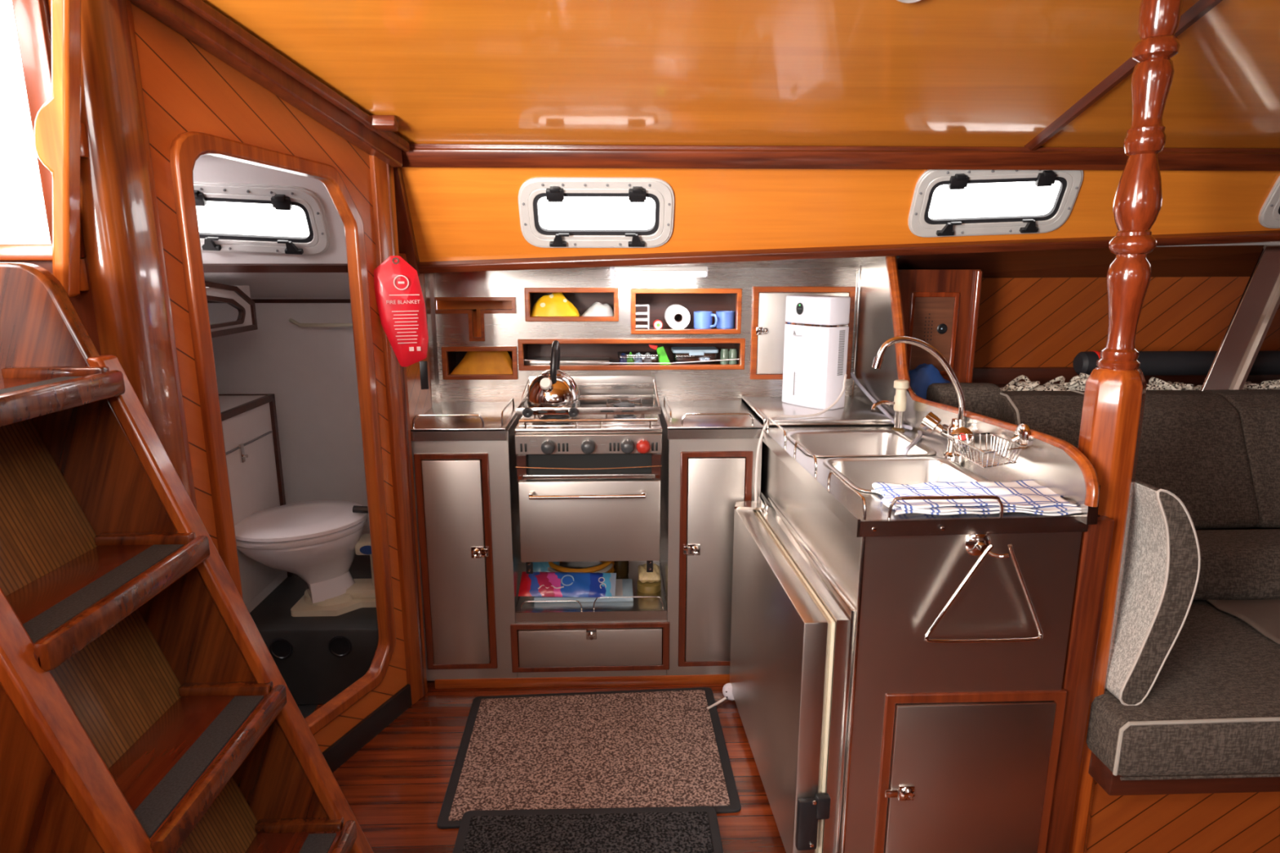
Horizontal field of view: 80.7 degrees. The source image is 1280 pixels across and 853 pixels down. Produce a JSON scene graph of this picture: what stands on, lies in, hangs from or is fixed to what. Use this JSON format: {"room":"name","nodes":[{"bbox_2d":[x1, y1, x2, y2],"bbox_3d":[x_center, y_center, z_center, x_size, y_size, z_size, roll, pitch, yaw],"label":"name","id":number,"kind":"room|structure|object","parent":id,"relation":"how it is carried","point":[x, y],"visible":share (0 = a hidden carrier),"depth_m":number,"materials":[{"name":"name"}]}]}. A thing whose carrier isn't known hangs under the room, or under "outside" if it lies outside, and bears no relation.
{"room":"ship interior","nodes":[
{"label":"ship interior","id":0,"kind":"room"},
{"bbox_2d":[0,1,101,355],"bbox_3d":[-1.815,0.082,1.466,1.665,1.960,0.030,0,12,-2],"label":"wall","id":1,"kind":"structure","parent":0,"point":[83,304],"depth_m":1.41,"materials":[{"name":"brown wood"}]},
{"bbox_2d":[0,243,52,260],"bbox_3d":[-1.325,-0.318,1.376,0.565,0.030,0.070,0,12,-2],"label":"trim","id":2,"kind":"structure","parent":1,"relation":"attached to","point":[8,251],"depth_m":1.35,"materials":[{"name":"brown wood"}]},
{"bbox_2d":[0,0,88,297],"bbox_3d":[-1.267,-0.555,1.315,0.680,0.650,0.097,0,12,-2],"label":"window","id":3,"kind":"structure","parent":1,"relation":"in","point":[23,215],"depth_m":1.33,"materials":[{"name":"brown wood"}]},
{"bbox_2d":[12,0,85,257],"bbox_3d":[-1.046,-0.588,1.323,0.047,0.570,0.022,0,12,-2],"label":"trim","id":4,"kind":"structure","parent":1,"relation":"attached to","point":[32,17],"depth_m":1.30,"materials":[{"name":"brown wood"}]},
{"bbox_2d":[131,3,407,752],"bbox_3d":[-0.851,0.010,1.919,0.022,1.910,0.762,5,13,20],"label":"wall","id":5,"kind":"structure","parent":0,"point":[185,87],"depth_m":1.63,"materials":[{"name":"brown wood"}]},
{"bbox_2d":[47,0,191,501],"bbox_3d":[-1.013,0.079,1.552,0.118,1.930,0.155,0,12,-2],"label":"wooden post","id":6,"kind":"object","parent":5,"relation":"attached to","point":[117,220],"depth_m":1.41,"materials":[{"name":"brown wood"}]},
{"bbox_2d":[125,0,197,511],"bbox_3d":[-0.963,0.097,1.587,0.010,1.880,0.042,5,13,20],"label":"trim","id":7,"kind":"structure","parent":5,"relation":"attached to","point":[129,7],"depth_m":1.50,"materials":[{"name":"brown wood"}]},
{"bbox_2d":[128,0,402,167],"bbox_3d":[-0.818,-0.792,1.729,0.050,0.290,0.770,5,13,20],"label":"trim","id":8,"kind":"structure","parent":5,"relation":"attached to","point":[173,14],"depth_m":1.67,"materials":[{"name":"brown wood"}]},
{"bbox_2d":[169,131,395,735],"bbox_3d":[-0.850,0.074,1.905,0.042,1.480,0.542,5,13,20],"label":"door frame","id":9,"kind":"structure","parent":5,"relation":"in","point":[187,147],"depth_m":1.83,"materials":[{"name":"brown wood"}]},
{"bbox_2d":[322,684,412,773],"bbox_3d":[-0.836,0.909,2.103,0.012,0.075,0.730,5,13,20],"label":"baseboard","id":10,"kind":"structure","parent":5,"relation":"attached to","point":[358,736],"depth_m":2.20,"materials":[{"name":"black plastic"}]},
{"bbox_2d":[368,155,427,705],"bbox_3d":[-0.726,0.065,2.257,0.046,1.660,0.082,5,13,20],"label":"trim","id":11,"kind":"structure","parent":5,"relation":"attached to","point":[378,168],"depth_m":2.24,"materials":[{"name":"brown wood"}]},
{"bbox_2d":[373,255,428,389],"bbox_3d":[-0.675,-0.290,2.139,0.141,0.380,0.031,-4,13,-18],"label":"blanket","id":12,"kind":"object","parent":5,"relation":"attached to","point":[401,305],"visible":1,"depth_m":2.12,"materials":[{"name":"red plastic"}]},
{"bbox_2d":[391,310,418,343],"bbox_3d":[-0.661,-0.281,2.132,0.073,0.091,0.002,-4,13,-19],"label":"print","id":13,"kind":"object","parent":12,"relation":"attached to","point":[405,323],"depth_m":2.13},
{"bbox_2d":[393,166,420,276],"bbox_3d":[-0.720,-0.633,2.259,0.060,0.363,0.230,0,12,-2],"label":"trim","id":14,"kind":"structure","parent":5,"relation":"attached to","point":[406,236],"depth_m":2.25,"materials":[{"name":"brown wood"}]},
{"bbox_2d":[435,674,729,688],"bbox_3d":[-0.140,0.843,2.500,1.070,0.035,0.013,0,12,-2],"label":"baseboard","id":15,"kind":"structure","parent":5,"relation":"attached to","point":[713,678],"depth_m":2.49,"materials":[{"name":"brown wood"}]},
{"bbox_2d":[212,297,369,537],"bbox_3d":[-1.400,0.124,2.928,1.290,1.260,0.040,0,12,-2],"label":"wall","id":16,"kind":"structure","parent":0,"point":[310,372],"depth_m":2.85,"materials":[{"name":"white paint"}]},
{"bbox_2d":[251,298,351,302],"bbox_3d":[-1.399,-0.462,2.777,1.290,0.014,0.007,0,12,-2],"label":"trim","id":17,"kind":"structure","parent":16,"relation":"attached to","point":[255,300],"depth_m":2.78,"materials":[{"name":"brown wood"}]},
{"bbox_2d":[399,253,431,424],"bbox_3d":[-0.732,0.134,2.553,0.020,1.400,0.540,0,12,-2],"label":"wall","id":18,"kind":"structure","parent":0,"point":[420,400],"depth_m":2.44,"materials":[{"name":"grey metal"}]},
{"bbox_2d":[423,273,438,408],"bbox_3d":[-0.726,-0.305,2.627,0.004,0.475,0.110,0,12,-2],"label":"trim","id":19,"kind":"structure","parent":18,"relation":"attached to","point":[427,277],"depth_m":2.61,"materials":[{"name":"metal"}]},
{"bbox_2d":[431,273,441,403],"bbox_3d":[-0.723,-0.319,2.668,0.012,0.485,0.024,0,12,-2],"label":"trim","id":20,"kind":"structure","parent":18,"relation":"attached to","point":[433,275],"depth_m":2.66,"materials":[{"name":"metal"}]},
{"bbox_2d":[297,628,786,852],"bbox_3d":[0.602,1.211,0.999,5.150,0.050,4.400,0,12,-2],"label":"floor","id":21,"kind":"structure","parent":0,"point":[395,786],"depth_m":2.07,"materials":[{"name":"brown wood"}]},
{"bbox_2d":[0,262,373,852],"bbox_3d":[-0.842,0.441,1.197,0.752,1.372,0.472,0,12,-2],"label":"ladder","id":22,"kind":"object","parent":21,"relation":"on","point":[144,708],"visible":1,"depth_m":1.26,"materials":[{"name":"brown wood"}]},
{"bbox_2d":[249,553,378,704],"bbox_3d":[-1.390,0.689,2.674,1.265,0.262,0.674,0,12,-2],"label":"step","id":23,"kind":"structure","parent":21,"relation":"on","point":[317,658],"depth_m":2.36,"materials":[{"name":"black plastic"}]},
{"bbox_2d":[218,393,293,613],"bbox_3d":[-1.633,0.267,2.427,0.780,0.668,0.487,0,12,-2],"label":"locker","id":24,"kind":"object","parent":23,"relation":"on","point":[249,421],"visible":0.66,"depth_m":2.47,"materials":[{"name":"white laminate"}]},
{"bbox_2d":[234,500,376,617],"bbox_3d":[-1.032,0.426,2.462,0.529,0.342,0.369,0,12,-2],"label":"toilet","id":25,"kind":"object","parent":23,"relation":"on","point":[317,542],"visible":0.77,"depth_m":2.41,"materials":[{"name":"ceramic"}]},
{"bbox_2d":[411,405,526,680],"bbox_3d":[-0.562,0.383,2.588,0.302,0.838,0.448,0,12,-2],"label":"base cabinet","id":26,"kind":"object","parent":21,"relation":"on","point":[467,503],"visible":0.97,"depth_m":2.38,"materials":[{"name":"metal"}]},
{"bbox_2d":[410,397,519,440],"bbox_3d":[-0.570,-0.044,2.511,0.305,0.081,0.457,0,12,-2],"label":"countertop","id":27,"kind":"structure","parent":26,"relation":"on","point":[446,420],"depth_m":2.35,"materials":[{"name":"metal"}]},
{"bbox_2d":[452,806,723,852],"bbox_3d":[-0.116,1.040,1.599,0.637,0.010,0.652,0,12,-2],"label":"floor mat","id":28,"kind":"object","parent":21,"relation":"on","point":[671,829],"visible":1,"depth_m":1.83,"materials":[{"name":"black carpet"}]},
{"bbox_2d":[436,687,741,829],"bbox_3d":[-0.137,0.927,2.174,0.778,0.010,0.606,0,12,-2],"label":"floor mat","id":29,"kind":"object","parent":21,"relation":"on","point":[657,748],"visible":1,"depth_m":2.13,"materials":[{"name":"brown carpet"}]},
{"bbox_2d":[510,395,669,678],"bbox_3d":[-0.168,0.364,2.600,0.517,0.870,0.452,0,12,-2],"label":"drawer unit","id":30,"kind":"object","parent":21,"relation":"on","point":[603,638],"visible":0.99,"depth_m":2.46,"materials":[{"name":"metal"}]},
{"bbox_2d":[514,375,662,573],"bbox_3d":[-0.161,0.147,2.484,0.447,0.567,0.462,0,12,-2],"label":"stove","id":31,"kind":"object","parent":30,"relation":"in","point":[589,476],"visible":0.94,"depth_m":2.31,"materials":[{"name":"metal"}]},
{"bbox_2d":[526,340,581,408],"bbox_3d":[-0.275,-0.166,2.391,0.171,0.215,0.171,-9,15,-36],"label":"kettle","id":32,"kind":"object","parent":31,"relation":"on","point":[553,388],"visible":0.96,"depth_m":2.34,"materials":[{"name":"silver metal"}]},
{"bbox_2d":[514,404,662,433],"bbox_3d":[-0.161,-0.028,2.458,0.447,0.020,0.375,0,12,-2],"label":"cooktop","id":33,"kind":"object","parent":31,"relation":"in","point":[602,427],"depth_m":2.30,"materials":[{"name":"metal"}]},
{"bbox_2d":[515,561,666,622],"bbox_3d":[-0.165,0.570,2.653,0.491,0.032,0.427,0,12,-2],"label":"shelf","id":34,"kind":"object","parent":30,"relation":"attached to","point":[641,609],"depth_m":2.46,"materials":[{"name":"metal"}]},
{"bbox_2d":[518,571,616,597],"bbox_3d":[-0.241,0.529,2.522,0.321,0.060,0.083,0,12,2],"label":"packet","id":35,"kind":"object","parent":34,"relation":"on","point":[571,584],"visible":1,"depth_m":2.51,"materials":[{"name":"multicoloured plastic"}]},
{"bbox_2d":[533,578,633,603],"bbox_3d":[-0.190,0.561,2.579,0.330,0.021,0.145,0,12,-2],"label":"carton","id":36,"kind":"object","parent":34,"relation":"on","point":[624,587],"visible":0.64,"depth_m":2.51,"materials":[{"name":"blue cardboard"}]},
{"bbox_2d":[547,560,614,573],"bbox_3d":[-0.213,0.490,2.666,0.247,0.093,0.260,0,12,-2],"label":"coiled hose","id":37,"kind":"object","parent":36,"relation":"on","point":[607,566],"visible":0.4,"depth_m":2.58,"materials":[{"name":"rubber"}]},
{"bbox_2d":[659,410,762,675],"bbox_3d":[0.228,0.377,2.614,0.290,0.838,0.448,0,12,-2],"label":"base cabinet","id":38,"kind":"object","parent":21,"relation":"on","point":[719,474],"visible":0.84,"depth_m":2.40,"materials":[{"name":"metal"}]},
{"bbox_2d":[659,395,766,439],"bbox_3d":[0.233,-0.050,2.537,0.310,0.081,0.457,0,12,-2],"label":"countertop","id":39,"kind":"structure","parent":38,"relation":"on","point":[722,419],"depth_m":2.37,"materials":[{"name":"metal"}]},
{"bbox_2d":[760,441,1081,852],"bbox_3d":[0.441,0.502,2.150,0.434,0.850,1.379,-5,13,-23],"label":"kitchen island","id":40,"kind":"object","parent":21,"relation":"on","point":[953,748],"visible":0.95,"depth_m":1.60,"materials":[{"name":"metal"}]},
{"bbox_2d":[729,492,856,852],"bbox_3d":[0.366,0.615,2.024,0.112,0.653,0.847,-1,12,-4],"label":"door","id":41,"kind":"structure","parent":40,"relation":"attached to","point":[793,629],"depth_m":1.72,"materials":[{"name":"metal"}]},
{"bbox_2d":[761,417,1099,537],"bbox_3d":[0.652,0.140,1.955,0.532,0.197,0.914,0,12,-2],"label":"island countertop","id":42,"kind":"structure","parent":40,"relation":"on","point":[840,464],"depth_m":1.89,"materials":[{"name":"metal"}]},
{"bbox_2d":[786,429,936,457],"bbox_3d":[0.612,0.115,2.151,0.364,0.144,0.322,0,12,-2],"label":"basin","id":43,"kind":"object","parent":42,"relation":"in","point":[837,442],"depth_m":2.27,"materials":[{"name":"silver metal"}]},
{"bbox_2d":[870,379,909,431],"bbox_3d":[0.753,-0.063,2.284,0.114,0.154,0.044,0,12,-2],"label":"tap","id":44,"kind":"object","parent":42,"relation":"on","point":[900,386],"visible":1,"depth_m":2.27,"materials":[{"name":"beige plastic"}]},
{"bbox_2d":[822,456,988,492],"bbox_3d":[0.640,0.187,1.840,0.338,0.154,0.312,0,12,-2],"label":"basin","id":45,"kind":"object","parent":42,"relation":"in","point":[860,473],"depth_m":1.95,"materials":[{"name":"silver metal"}]},
{"bbox_2d":[871,336,973,458],"bbox_3d":[0.747,-0.080,1.976,0.254,0.318,0.192,6,13,25],"label":"mixer tap","id":46,"kind":"object","parent":42,"relation":"on","point":[931,423],"visible":0.92,"depth_m":1.94,"materials":[{"name":"silver metal"}]},
{"bbox_2d":[871,479,1081,515],"bbox_3d":[0.705,0.150,1.595,0.410,0.023,0.188,0,12,-2],"label":"dish towel","id":47,"kind":"object","parent":42,"relation":"on","point":[1026,495],"visible":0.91,"depth_m":1.56,"materials":[{"name":"fabric"}]},
{"bbox_2d":[924,533,1043,643],"bbox_3d":[0.702,0.329,1.523,0.246,0.230,0.049,0,12,-2],"label":"towel ring","id":48,"kind":"object","parent":40,"relation":"attached to","point":[976,545],"visible":1,"depth_m":1.52,"materials":[{"name":"silver metal"}]},
{"bbox_2d":[1045,515,1114,852],"bbox_3d":[0.936,0.603,1.659,0.060,0.860,0.075,0,12,-2],"label":"trim","id":49,"kind":"structure","parent":40,"relation":"attached to","point":[1095,543],"depth_m":1.60,"materials":[{"name":"brown wood"}]},
{"bbox_2d":[1068,0,1183,852],"bbox_3d":[0.987,0.057,1.581,0.120,1.961,0.104,0,12,-2],"label":"pillar","id":50,"kind":"structure","parent":21,"relation":"on","point":[1113,409],"depth_m":1.50,"materials":[{"name":"brown wood"}]},
{"bbox_2d":[1086,527,1279,852],"bbox_3d":[2.010,0.481,2.130,2.050,0.900,1.075,0,12,-2],"label":"settee base","id":51,"kind":"object","parent":21,"relation":"on","point":[1229,815],"visible":0.22,"depth_m":1.74,"materials":[{"name":"brown wood"}]},
{"bbox_2d":[926,382,1000,419],"bbox_3d":[1.051,-0.069,2.449,0.200,0.141,0.124,0,12,-2],"label":"cushion","id":52,"kind":"object","parent":51,"relation":"on","point":[981,398],"visible":0.52,"depth_m":2.40,"materials":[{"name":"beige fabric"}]},
{"bbox_2d":[998,390,1084,448],"bbox_3d":[1.282,0.108,2.361,0.281,0.406,0.338,0,12,-2],"label":"cushion","id":53,"kind":"object","parent":51,"relation":"on","point":[1057,414],"visible":0.3,"depth_m":2.31,"materials":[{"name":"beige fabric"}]},
{"bbox_2d":[1079,390,1258,529],"bbox_3d":[1.637,0.106,2.372,0.421,0.404,0.334,0,12,-2],"label":"cushion","id":54,"kind":"object","parent":51,"relation":"on","point":[1193,447],"visible":0.52,"depth_m":2.29,"materials":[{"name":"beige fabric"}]},
{"bbox_2d":[1086,600,1279,780],"bbox_3d":[2.009,0.590,1.933,2.066,0.140,0.706,0,12,-2],"label":"seat cushion","id":55,"kind":"object","parent":51,"relation":"on","point":[1212,708],"visible":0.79,"depth_m":1.59,"materials":[{"name":"grey fabric"}]},
{"bbox_2d":[1106,479,1200,706],"bbox_3d":[1.071,0.298,1.843,0.129,0.483,0.596,0,12,-2],"label":"cushion","id":56,"kind":"object","parent":55,"relation":"on","point":[1162,562],"visible":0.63,"depth_m":1.57,"materials":[{"name":"grey fabric"}]},
{"bbox_2d":[1193,528,1279,599],"bbox_3d":[2.103,0.386,2.180,1.860,0.156,0.236,0,12,-2],"label":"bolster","id":57,"kind":"object","parent":55,"relation":"on","point":[1236,564],"visible":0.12,"depth_m":2.07,"materials":[{"name":"grey fabric"}]},
{"bbox_2d":[1206,599,1279,644],"bbox_3d":[1.837,0.512,1.918,0.550,0.014,0.690,0,12,-2],"label":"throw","id":58,"kind":"object","parent":55,"relation":"on","point":[1262,615],"visible":0.46,"depth_m":1.99,"materials":[{"name":"fabric"}]},
{"bbox_2d":[1204,389,1279,528],"bbox_3d":[2.052,0.103,2.386,0.401,0.404,0.334,0,12,-2],"label":"cushion","id":59,"kind":"object","parent":51,"relation":"on","point":[1259,410],"visible":0.62,"depth_m":2.30,"materials":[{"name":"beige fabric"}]},
{"bbox_2d":[435,267,857,583],"bbox_3d":[0.040,0.080,2.799,1.580,1.400,0.012,0,12,-2],"label":"wall","id":60,"kind":"structure","parent":0,"point":[500,329],"depth_m":2.69,"materials":[{"name":"metal"}]},
{"bbox_2d":[435,297,515,341],"bbox_3d":[-0.594,-0.394,2.719,0.305,0.160,0.118,0,12,-2],"label":"wall niche","id":61,"kind":"object","parent":60,"relation":"attached to","point":[475,308],"visible":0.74,"depth_m":2.72,"materials":[{"name":"brown wood"}]},
{"bbox_2d":[440,346,517,379],"bbox_3d":[-0.577,-0.246,2.786,0.267,0.119,0.190,0,12,-2],"label":"wall niche","id":62,"kind":"object","parent":60,"relation":"attached to","point":[451,356],"visible":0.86,"depth_m":2.70,"materials":[{"name":"brown wood"}]},
{"bbox_2d":[450,351,512,373],"bbox_3d":[-0.575,-0.261,2.750,0.232,0.138,0.078,0,12,-2],"label":"cloth bag","id":63,"kind":"object","parent":62,"relation":"in","point":[473,362],"visible":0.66,"depth_m":2.73,"materials":[{"name":"orange fabric"}]},
{"bbox_2d":[524,287,618,321],"bbox_3d":[-0.244,-0.450,2.753,0.331,0.118,0.190,0,12,-2],"label":"wall niche","id":64,"kind":"object","parent":60,"relation":"attached to","point":[582,298],"visible":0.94,"depth_m":2.67,"materials":[{"name":"brown wood"}]},
{"bbox_2d":[530,292,580,315],"bbox_3d":[-0.308,-0.448,2.741,0.175,0.093,0.095,0,12,-2],"label":"bag","id":65,"kind":"object","parent":64,"relation":"in","point":[556,304],"visible":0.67,"depth_m":2.71,"materials":[{"name":"yellow plastic"}]},
{"bbox_2d":[517,337,745,370],"bbox_3d":[-0.031,-0.278,2.798,0.815,0.113,0.190,0,12,-2],"label":"wall niche","id":66,"kind":"object","parent":60,"relation":"attached to","point":[612,348],"visible":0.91,"depth_m":2.74,"materials":[{"name":"brown wood"}]},
{"bbox_2d":[524,357,609,364],"bbox_3d":[-0.268,-0.245,2.814,0.310,0.016,0.100,0,12,-2],"label":"baking tray","id":67,"kind":"object","parent":66,"relation":"in","point":[562,359],"visible":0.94,"depth_m":2.77,"materials":[{"name":"metal"}]},
{"bbox_2d":[631,288,742,334],"bbox_3d":[0.162,-0.429,2.772,0.395,0.161,0.190,0,12,-2],"label":"wall niche","id":68,"kind":"object","parent":60,"relation":"attached to","point":[713,300],"visible":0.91,"depth_m":2.85,"materials":[{"name":"brown wood"}]},
{"bbox_2d":[664,304,690,328],"bbox_3d":[0.136,-0.404,2.772,0.087,0.087,0.122,0,12,-2],"label":"paper roll","id":69,"kind":"object","parent":68,"relation":"in","point":[684,318],"visible":0.97,"depth_m":2.71,"materials":[{"name":"white paper"}]},
{"bbox_2d":[749,286,855,379],"bbox_3d":[0.584,-0.334,2.710,0.368,0.332,0.023,0,12,-2],"label":"locker","id":70,"kind":"object","parent":60,"relation":"attached to","point":[768,338],"visible":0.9,"depth_m":2.70,"materials":[{"name":"white wood"}]},
{"bbox_2d":[193,156,1279,263],"bbox_3d":[0.547,-0.674,2.285,5.150,0.391,0.218,0,12,-2],"label":"wall","id":71,"kind":"structure","parent":0,"point":[456,213],"depth_m":2.29,"materials":[{"name":"brown wood"}]},
{"bbox_2d":[193,180,330,255],"bbox_3d":[-1.178,-0.621,2.254,0.472,0.213,0.124,-1,12,-3],"label":"window","id":72,"kind":"structure","parent":71,"relation":"in","point":[281,197],"depth_m":2.25,"materials":[{"name":"silver metal"}]},
{"bbox_2d":[203,263,347,272],"bbox_3d":[-1.386,-0.505,2.366,1.290,0.042,0.049,0,12,-2],"label":"trim","id":73,"kind":"structure","parent":71,"relation":"attached to","point":[207,268],"depth_m":2.36,"materials":[{"name":"brown wood"}]},
{"bbox_2d":[204,272,350,297],"bbox_3d":[-1.393,-0.490,2.585,1.290,0.135,0.450,0,12,-2],"label":"trim","id":74,"kind":"structure","parent":71,"relation":"attached to","point":[261,285],"depth_m":2.55,"materials":[{"name":"white paint"}]},
{"bbox_2d":[176,0,409,151],"bbox_3d":[-0.784,-0.807,1.717,0.022,0.245,0.780,5,13,20],"label":"trim","id":75,"kind":"structure","parent":71,"relation":"attached to","point":[200,7],"depth_m":1.68,"materials":[{"name":"brown wood"}]},
{"bbox_2d":[518,177,674,248],"bbox_3d":[-0.130,-0.643,2.275,0.466,0.201,0.125,0,12,-2],"label":"window","id":76,"kind":"structure","parent":71,"relation":"in","point":[554,188],"depth_m":2.26,"materials":[{"name":"silver metal"}]},
{"bbox_2d":[608,266,707,278],"bbox_3d":[0.058,-0.501,2.451,0.322,0.040,0.044,0,12,-2],"label":"strip light","id":77,"kind":"object","parent":71,"relation":"attached to","point":[616,271],"visible":0.99,"depth_m":2.44,"materials":[{"name":"white plastic"}]},
{"bbox_2d":[568,256,881,268],"bbox_3d":[0.047,-0.560,2.522,1.545,0.080,0.320,0,12,-2],"label":"trim","id":78,"kind":"structure","parent":71,"relation":"attached to","point":[855,262],"depth_m":2.59,"materials":[{"name":"metal"}]},
{"bbox_2d":[398,147,1279,170],"bbox_3d":[1.214,-0.777,2.198,3.820,0.055,0.046,0,12,-2],"label":"trim","id":79,"kind":"structure","parent":71,"relation":"attached to","point":[415,157],"depth_m":2.16,"materials":[{"name":"brown wood"}]},
{"bbox_2d":[409,143,1279,151],"bbox_3d":[1.204,-0.799,2.200,3.840,0.028,0.045,0,12,-2],"label":"trim","id":80,"kind":"structure","parent":71,"relation":"attached to","point":[411,145],"depth_m":2.15,"materials":[{"name":"brown wood"}]},
{"bbox_2d":[417,230,1279,273],"bbox_3d":[1.194,-0.580,2.390,3.852,0.188,0.060,0,12,-1],"label":"trim","id":81,"kind":"structure","parent":71,"relation":"attached to","point":[1265,236],"depth_m":2.37,"materials":[{"name":"brown wood"}]},
{"bbox_2d":[907,169,1083,237],"bbox_3d":[1.074,-0.687,2.284,0.502,0.216,0.127,0,12,-1],"label":"window","id":82,"kind":"structure","parent":71,"relation":"in","point":[919,223],"depth_m":2.29,"materials":[{"name":"silver metal"}]},
{"bbox_2d":[896,244,1263,278],"bbox_3d":[1.977,-0.599,2.607,2.270,0.208,0.466,0,12,-2],"label":"trim","id":83,"kind":"structure","parent":71,"relation":"attached to","point":[1197,260],"depth_m":2.62,"materials":[{"name":"brown wood"}]},
{"bbox_2d":[1024,0,1222,150],"bbox_3d":[1.147,-0.839,1.730,0.046,0.272,0.866,0,12,-2],"label":"trim","id":84,"kind":"structure","parent":71,"relation":"attached to","point":[1201,7],"depth_m":1.84,"materials":[{"name":"brown wood"}]},
{"bbox_2d":[1257,175,1279,228],"bbox_3d":[2.157,-0.716,2.300,0.472,0.212,0.125,0,12,-1],"label":"window","id":85,"kind":"structure","parent":71,"relation":"in","point":[1269,212],"depth_m":2.33,"materials":[{"name":"silver metal"}]},
{"bbox_2d":[200,0,1279,156],"bbox_3d":[0.239,-0.836,1.718,5.800,0.329,0.895,0,12,-2],"label":"ceiling","id":86,"kind":"structure","parent":0,"point":[837,73],"depth_m":1.76,"materials":[{"name":"brown wood"}]},
{"bbox_2d":[741,395,894,425],"bbox_3d":[0.600,-0.052,2.565,0.443,0.037,0.423,0,12,-2],"label":"countertop","id":87,"kind":"structure","parent":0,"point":[855,411],"depth_m":2.47,"materials":[{"name":"metal"}]},
{"bbox_2d":[782,294,850,409],"bbox_3d":[0.594,-0.258,2.574,0.120,0.372,0.218,-9,15,-37],"label":"dehumidifier","id":88,"kind":"object","parent":87,"relation":"on","point":[816,328],"visible":1,"depth_m":2.51,"materials":[{"name":"white plastic"}]},
{"bbox_2d":[754,373,847,502],"bbox_3d":[0.509,0.327,2.461,0.442,0.966,0.042,-8,15,-33],"label":"power cord","id":89,"kind":"object","parent":88,"relation":"attached to","point":[845,375],"visible":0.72,"depth_m":2.35,"materials":[{"name":"white plastic"}]},
{"bbox_2d":[853,256,1100,524],"bbox_3d":[0.844,-0.211,2.112,0.022,0.540,1.360,-1,12,-5],"label":"backsplash","id":90,"kind":"structure","parent":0,"point":[1045,464],"depth_m":2.22,"materials":[{"name":"metal"}]},
{"bbox_2d":[948,423,1031,468],"bbox_3d":[0.807,0.034,1.729,0.130,0.087,0.194,0,12,-2],"label":"basket","id":91,"kind":"object","parent":90,"relation":"attached to","point":[1022,434],"visible":1,"depth_m":1.72,"materials":[{"name":"silver metal"}]},
{"bbox_2d":[884,256,1099,506],"bbox_3d":[0.856,-0.204,1.970,0.036,0.508,1.103,-1,12,-5],"label":"trim","id":92,"kind":"structure","parent":90,"relation":"attached to","point":[1089,473],"depth_m":2.06,"materials":[{"name":"brown wood"}]},
{"bbox_2d":[973,276,1279,367],"bbox_3d":[2.115,-0.366,2.874,1.980,0.480,0.030,0,12,-2],"label":"wall","id":93,"kind":"structure","parent":0,"point":[1023,322],"depth_m":2.84,"materials":[{"name":"brown wood"}]},
{"bbox_2d":[972,367,1279,383],"bbox_3d":[2.116,-0.186,2.885,1.980,0.085,0.025,0,12,-2],"label":"trim","id":94,"kind":"structure","parent":93,"relation":"attached to","point":[980,375],"depth_m":2.85,"materials":[{"name":"brown wood"}]},
{"bbox_2d":[1160,241,1279,246],"bbox_3d":[0.524,-0.670,2.966,5.150,0.117,1.158,0,12,-2],"label":"deck","id":95,"kind":"object","parent":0,"point":[1270,242],"depth_m":2.45,"materials":[{"name":"brown wood"}]},
{"bbox_2d":[1200,244,1279,391],"bbox_3d":[2.015,-0.342,2.480,0.345,0.500,0.068,-5,13,-22],"label":"support beam","id":96,"kind":"structure","parent":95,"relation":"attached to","point":[1257,307],"depth_m":2.48,"materials":[{"name":"metal"}]},
{"bbox_3d":[-2.042,-0.089,2.163,0.040,2.000,1.400,0,12,-2],"label":"wall","id":97,"kind":"structure","parent":0,"visible":0},
{"bbox_2d":[204,280,257,337],"bbox_3d":[-1.640,-0.361,2.251,0.752,0.185,0.480,0,12,-2],"label":"locker","id":98,"kind":"object","parent":97,"relation":"attached to","point":[231,308],"visible":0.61,"depth_m":2.34,"materials":[{"name":"white laminate"}]},
{"bbox_2d":[207,300,240,324],"bbox_3d":[-1.274,-0.347,2.232,0.004,0.091,0.363,0,12,-2],"label":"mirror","id":99,"kind":"object","parent":98,"relation":"attached to","point":[220,312],"depth_m":2.31,"materials":[{"name":"grey mirror"}]},
{"bbox_3d":[1.968,0.032,3.022,2.270,1.400,0.040,0,12,-2],"label":"wall","id":100,"kind":"structure","parent":0,"visible":0},
{"bbox_2d":[993,382,1260,391],"bbox_3d":[1.977,-0.119,2.713,2.270,0.025,0.500,0,12,-2],"label":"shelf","id":101,"kind":"structure","parent":100,"relation":"attached to","point":[1000,385],"depth_m":2.85,"materials":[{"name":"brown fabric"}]},
{"bbox_2d":[908,363,951,399],"bbox_3d":[0.982,-0.158,2.558,0.190,0.114,0.120,0,12,-2],"label":"bag","id":102,"kind":"object","parent":101,"relation":"on","point":[924,375],"visible":0.38,"depth_m":2.52,"materials":[{"name":"blue fabric"}]},
{"bbox_2d":[897,269,982,382],"bbox_3d":[1.008,-0.363,2.719,0.296,0.400,0.282,0,12,-2],"label":"locker","id":103,"kind":"object","parent":101,"relation":"on","point":[940,307],"visible":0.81,"depth_m":2.59,"materials":[{"name":"brown wood"}]},
{"bbox_2d":[1000,373,1279,391],"bbox_3d":[1.901,-0.139,2.562,1.486,0.080,0.195,-1,12,-3],"label":"rope coil","id":104,"kind":"object","parent":101,"relation":"on","point":[1077,383],"visible":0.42,"depth_m":2.54,"materials":[{"name":"white fabric"}]},
{"bbox_2d":[1072,350,1279,375],"bbox_3d":[2.316,-0.230,2.721,1.502,0.092,0.092,0,12,-2],"label":"tube","id":105,"kind":"object","parent":101,"relation":"on","point":[1152,362],"visible":0.7,"depth_m":2.67,"materials":[{"name":"plastic"}]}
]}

